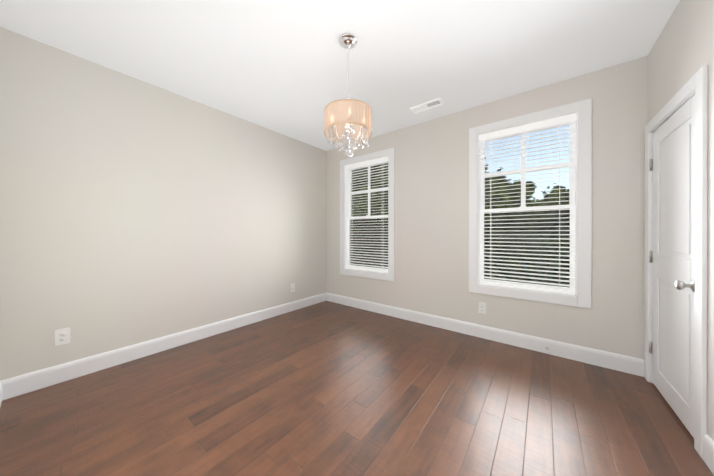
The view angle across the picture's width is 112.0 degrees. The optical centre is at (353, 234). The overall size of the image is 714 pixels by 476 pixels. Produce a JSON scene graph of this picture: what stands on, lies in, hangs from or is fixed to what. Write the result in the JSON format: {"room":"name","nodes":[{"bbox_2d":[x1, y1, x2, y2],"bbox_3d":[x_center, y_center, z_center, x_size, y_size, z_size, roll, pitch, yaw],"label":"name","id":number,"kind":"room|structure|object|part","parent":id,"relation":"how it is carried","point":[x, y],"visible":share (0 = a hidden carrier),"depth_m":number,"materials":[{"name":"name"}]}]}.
{"room":"empty room","nodes":[
{"label":"empty room","id":0,"kind":"room"},
{"bbox_2d":[0,27,325,380],"bbox_3d":[-1.606,-0.153,3.131,0.140,2.740,3.665,0,0,38],"label":"wall","id":1,"kind":"structure","parent":0,"point":[133,211],"depth_m":2.32,"materials":[{"name":"beige paint"}]},
{"bbox_2d":[54,327,69,345],"bbox_3d":[-2.410,0.849,1.992,0.008,0.132,0.082,0,0,38],"label":"electrical outlet","id":2,"kind":"object","parent":1,"relation":"attached to","point":[61,336],"visible":1,"depth_m":1.99,"materials":[{"name":"white plastic"}]},
{"bbox_2d":[0,293,325,400],"bbox_3d":[-1.544,1.145,3.086,0.016,0.145,3.385,0,0,38],"label":"baseboard","id":3,"kind":"structure","parent":1,"relation":"attached to","point":[30,382],"depth_m":2.31,"materials":[{"name":"white wood"}]},
{"bbox_2d":[291,283,294,291],"bbox_3d":[-0.967,0.851,3.826,0.008,0.132,0.082,0,0,38],"label":"electrical outlet","id":4,"kind":"object","parent":1,"relation":"attached to","point":[293,287],"visible":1,"depth_m":3.83,"materials":[{"name":"white plastic"}]},
{"bbox_2d":[0,0,679,150],"bbox_3d":[-0.048,-1.580,1.902,4.106,0.120,3.665,0,0,38],"label":"ceiling","id":5,"kind":"structure","parent":0,"point":[279,66],"depth_m":1.95,"materials":[{"name":"white paint"}]},
{"bbox_2d":[324,33,371,156],"bbox_3d":[-0.044,-1.063,1.895,0.373,0.915,0.373,0,0,38],"label":"chandelier","id":6,"kind":"object","parent":5,"relation":"hanging from","point":[347,121],"visible":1,"depth_m":1.82,"materials":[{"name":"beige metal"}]},
{"bbox_3d":[-0.044,-0.873,1.895,0.370,0.165,0.370,0,0,38],"label":"lamp shade","id":7,"kind":"part","parent":6,"relation":"part of","materials":[{"name":"fabric"}]},
{"bbox_3d":[-0.063,-1.128,1.870,0.319,0.785,0.304,0,0,38],"label":"frame","id":8,"kind":"part","parent":6,"relation":"part of","materials":[{"name":"silver metal"}]},
{"bbox_2d":[410,98,443,113],"bbox_3d":[0.865,-1.516,2.853,0.360,0.013,0.155,0,0,38],"label":"ceiling vent","id":9,"kind":"object","parent":5,"relation":"in","point":[424,106],"visible":1,"depth_m":2.85,"materials":[{"name":"white metal"}]},
{"bbox_2d":[0,301,713,475],"bbox_3d":[-0.048,1.280,1.908,4.106,0.120,3.665,0,0,38],"label":"floor","id":10,"kind":"structure","parent":0,"point":[326,388],"depth_m":1.65,"materials":[{"name":"brown wood"}]},
{"bbox_2d":[326,56,647,358],"bbox_3d":[1.042,-0.153,3.290,3.826,2.740,0.140,0,0,38],"label":"wall","id":11,"kind":"structure","parent":0,"point":[431,226],"depth_m":2.67,"materials":[{"name":"beige paint"}]},
{"bbox_2d":[346,268,387,273],"bbox_3d":[0.206,0.610,3.900,0.860,0.028,0.062,0,0,38],"label":"window sill","id":12,"kind":"structure","parent":11,"relation":"attached to","point":[367,271],"depth_m":3.84,"materials":[{"name":"white wood"}]},
{"bbox_2d":[340,147,394,280],"bbox_3d":[0.220,-0.289,3.917,1.060,1.970,0.149,0,0,38],"label":"window","id":13,"kind":"structure","parent":11,"relation":"in","point":[390,154],"depth_m":3.88,"materials":[{"name":"white wood"}]},
{"bbox_2d":[345,156,386,268],"bbox_3d":[0.230,-0.283,3.929,0.890,1.813,0.140,0,0,38],"label":"liner","id":14,"kind":"object","parent":13,"relation":"attached to","point":[346,210],"visible":0.17,"depth_m":4.17,"materials":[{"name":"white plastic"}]},
{"bbox_2d":[350,217,387,268],"bbox_3d":[0.270,0.157,3.980,0.848,0.869,0.001,0,0,38],"label":"screen","id":15,"kind":"object","parent":14,"relation":"attached to","point":[370,229],"depth_m":3.99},
{"bbox_3d":[0.206,-0.291,3.898,0.852,1.761,0.059,0,0,38],"label":"left window blind rails","id":16,"kind":"part","parent":13,"relation":"part of","materials":[{"name":"white plastic"}]},
{"bbox_3d":[0.246,-0.289,3.949,0.852,1.767,0.067,0,0,38],"label":"left window sashes","id":17,"kind":"part","parent":13,"relation":"part of","materials":[{"name":"white wood"}]},
{"bbox_3d":[0.247,-0.295,3.951,0.774,1.666,0.037,0,0,38],"label":"glass","id":18,"kind":"part","parent":13,"relation":"part of","materials":[{"name":"clear glass"}]},
{"bbox_2d":[383,162,383,270],"bbox_3d":[0.448,-0.276,3.712,0.002,1.705,0.054,0,0,38],"label":"blind cord","id":19,"kind":"object","parent":13,"relation":"hanging from","point":[383,211],"depth_m":3.73,"materials":[{"name":"white fabric"}]},
{"bbox_2d":[478,302,485,313],"bbox_3d":[1.512,0.868,2.830,0.082,0.132,0.005,0,0,38],"label":"outlet","id":20,"kind":"object","parent":11,"relation":"attached to","point":[480,307],"visible":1,"depth_m":2.83,"materials":[{"name":"white plastic"}]},
{"bbox_2d":[326,293,643,376],"bbox_3d":[0.994,1.145,3.231,3.794,0.145,0.016,0,0,38],"label":"baseboard","id":21,"kind":"structure","parent":11,"relation":"attached to","point":[620,362],"depth_m":2.63,"materials":[{"name":"white wood"}]},
{"bbox_2d":[478,284,576,296],"bbox_3d":[1.837,0.612,2.616,0.860,0.028,0.062,0,0,38],"label":"window sill","id":22,"kind":"structure","parent":11,"relation":"attached to","point":[528,290],"depth_m":2.56,"materials":[{"name":"white wood"}]},
{"bbox_2d":[469,98,591,308],"bbox_3d":[1.852,-0.287,2.633,1.060,1.970,0.149,0,0,38],"label":"window","id":23,"kind":"structure","parent":11,"relation":"in","point":[583,109],"depth_m":2.53,"materials":[{"name":"white wood"}]},
{"bbox_2d":[483,139,490,281],"bbox_3d":[1.566,-0.275,2.807,0.099,1.705,0.045,0,0,2],"label":"blind cord","id":24,"kind":"object","parent":23,"relation":"hanging from","point":[490,206],"depth_m":2.78,"materials":[{"name":"white fabric"}]},
{"bbox_3d":[1.878,-0.293,2.667,0.774,1.666,0.037,0,0,38],"label":"glass","id":25,"kind":"part","parent":23,"relation":"part of","materials":[{"name":"clear glass"}]},
{"bbox_3d":[1.837,-0.288,2.614,0.852,1.761,0.059,0,0,38],"label":"right window blind rails","id":26,"kind":"part","parent":23,"relation":"part of","materials":[{"name":"white plastic"}]},
{"bbox_2d":[478,112,577,295],"bbox_3d":[1.861,-0.280,2.645,0.890,1.813,0.140,0,0,38],"label":"liner","id":27,"kind":"object","parent":23,"relation":"attached to","point":[576,171],"visible":0.35,"depth_m":2.43,"materials":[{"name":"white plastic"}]},
{"bbox_2d":[484,208,569,287],"bbox_3d":[1.901,0.160,2.696,0.848,0.869,0.001,0,0,38],"label":"screen","id":28,"kind":"object","parent":27,"relation":"attached to","point":[528,217],"depth_m":2.67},
{"bbox_3d":[1.877,-0.286,2.665,0.852,1.767,0.067,0,0,38],"label":"right window sashes","id":29,"kind":"part","parent":23,"relation":"part of","materials":[{"name":"white wood"}]},
{"bbox_2d":[559,161,559,290],"bbox_3d":[2.079,-0.274,2.428,0.002,1.705,0.054,0,0,38],"label":"blind cord","id":30,"kind":"object","parent":23,"relation":"hanging from","point":[559,161],"depth_m":2.45,"materials":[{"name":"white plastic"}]},
{"bbox_2d":[647,0,713,440],"bbox_3d":[1.511,-0.148,0.679,0.140,2.740,3.665,0,0,38],"label":"wall","id":31,"kind":"structure","parent":0,"point":[681,54],"depth_m":1.41,"materials":[{"name":"beige paint"}]},
{"bbox_2d":[649,95,694,437],"bbox_3d":[2.214,0.191,1.663,0.051,2.034,0.773,0,0,38],"label":"door","id":32,"kind":"structure","parent":31,"relation":"in","point":[673,322],"depth_m":1.64,"materials":[{"name":"white wood"}]},
{"bbox_3d":[2.433,0.929,1.972,0.014,0.104,0.020,0,0,38],"label":"door hinge","id":33,"kind":"part","parent":32,"relation":"part of","materials":[{"name":"silver metal"}]},
{"bbox_3d":[2.433,0.184,1.970,0.014,0.104,0.020,0,0,38],"label":"door hinge","id":34,"kind":"part","parent":32,"relation":"part of","materials":[{"name":"silver metal"}]},
{"bbox_3d":[2.433,-0.567,1.969,0.014,0.104,0.020,0,0,38],"label":"door hinge","id":35,"kind":"part","parent":32,"relation":"part of","materials":[{"name":"silver metal"}]},
{"bbox_2d":[674,280,694,291],"bbox_3d":[1.982,0.308,1.443,0.071,0.066,0.066,0,0,38],"label":"door knob","id":36,"kind":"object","parent":32,"relation":"attached to","point":[680,285],"depth_m":1.43,"materials":[{"name":"grey metal"}]},
{"bbox_2d":[644,65,707,457],"bbox_3d":[2.247,0.153,1.630,0.159,2.135,0.940,0,0,38],"label":"door frame","id":37,"kind":"structure","parent":31,"relation":"attached to","point":[697,83],"depth_m":1.35,"materials":[{"name":"white wood"}]},
{"bbox_2d":[702,433,713,474],"bbox_3d":[1.152,1.150,0.351,0.016,0.145,2.422,0,0,38],"label":"baseboard","id":38,"kind":"structure","parent":31,"relation":"attached to","point":[707,449],"depth_m":1.26,"materials":[{"name":"white wood"}]},
{"bbox_2d":[711,234,713,258],"bbox_3d":[1.838,0.063,1.226,0.022,0.132,0.082,0,0,38],"label":"light switch","id":39,"kind":"object","parent":31,"relation":"attached to","point":[712,245],"visible":1,"depth_m":1.24,"materials":[{"name":"white plastic"}]},
{"bbox_3d":[1.845,0.063,1.221,0.005,0.132,0.082,0,0,38],"label":"plate","id":40,"kind":"part","parent":39,"relation":"part of","materials":[{"name":"white plastic"}]},
{"bbox_3d":[-1.137,-0.148,0.520,3.826,2.740,0.140,0,0,38],"label":"wall","id":41,"kind":"structure","parent":0,"visible":0},
{"bbox_2d":[0,382,1,406],"bbox_3d":[-1.089,1.150,0.584,3.794,0.145,0.016,0,0,38],"label":"baseboard","id":42,"kind":"structure","parent":41,"relation":"attached to","point":[0,394],"depth_m":1.74,"materials":[{"name":"white wood"}]},
{"label":"outside","id":43,"kind":"structure","parent":0,"visible":0},
{"bbox_2d":[352,157,575,294],"bbox_3d":[7.368,-4.807,16.029,50.000,20.000,6.000,0,0,38],"label":"trees","id":44,"kind":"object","parent":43,"point":[487,206],"depth_m":14.42,"materials":[{"name":"green plant"}]}
]}

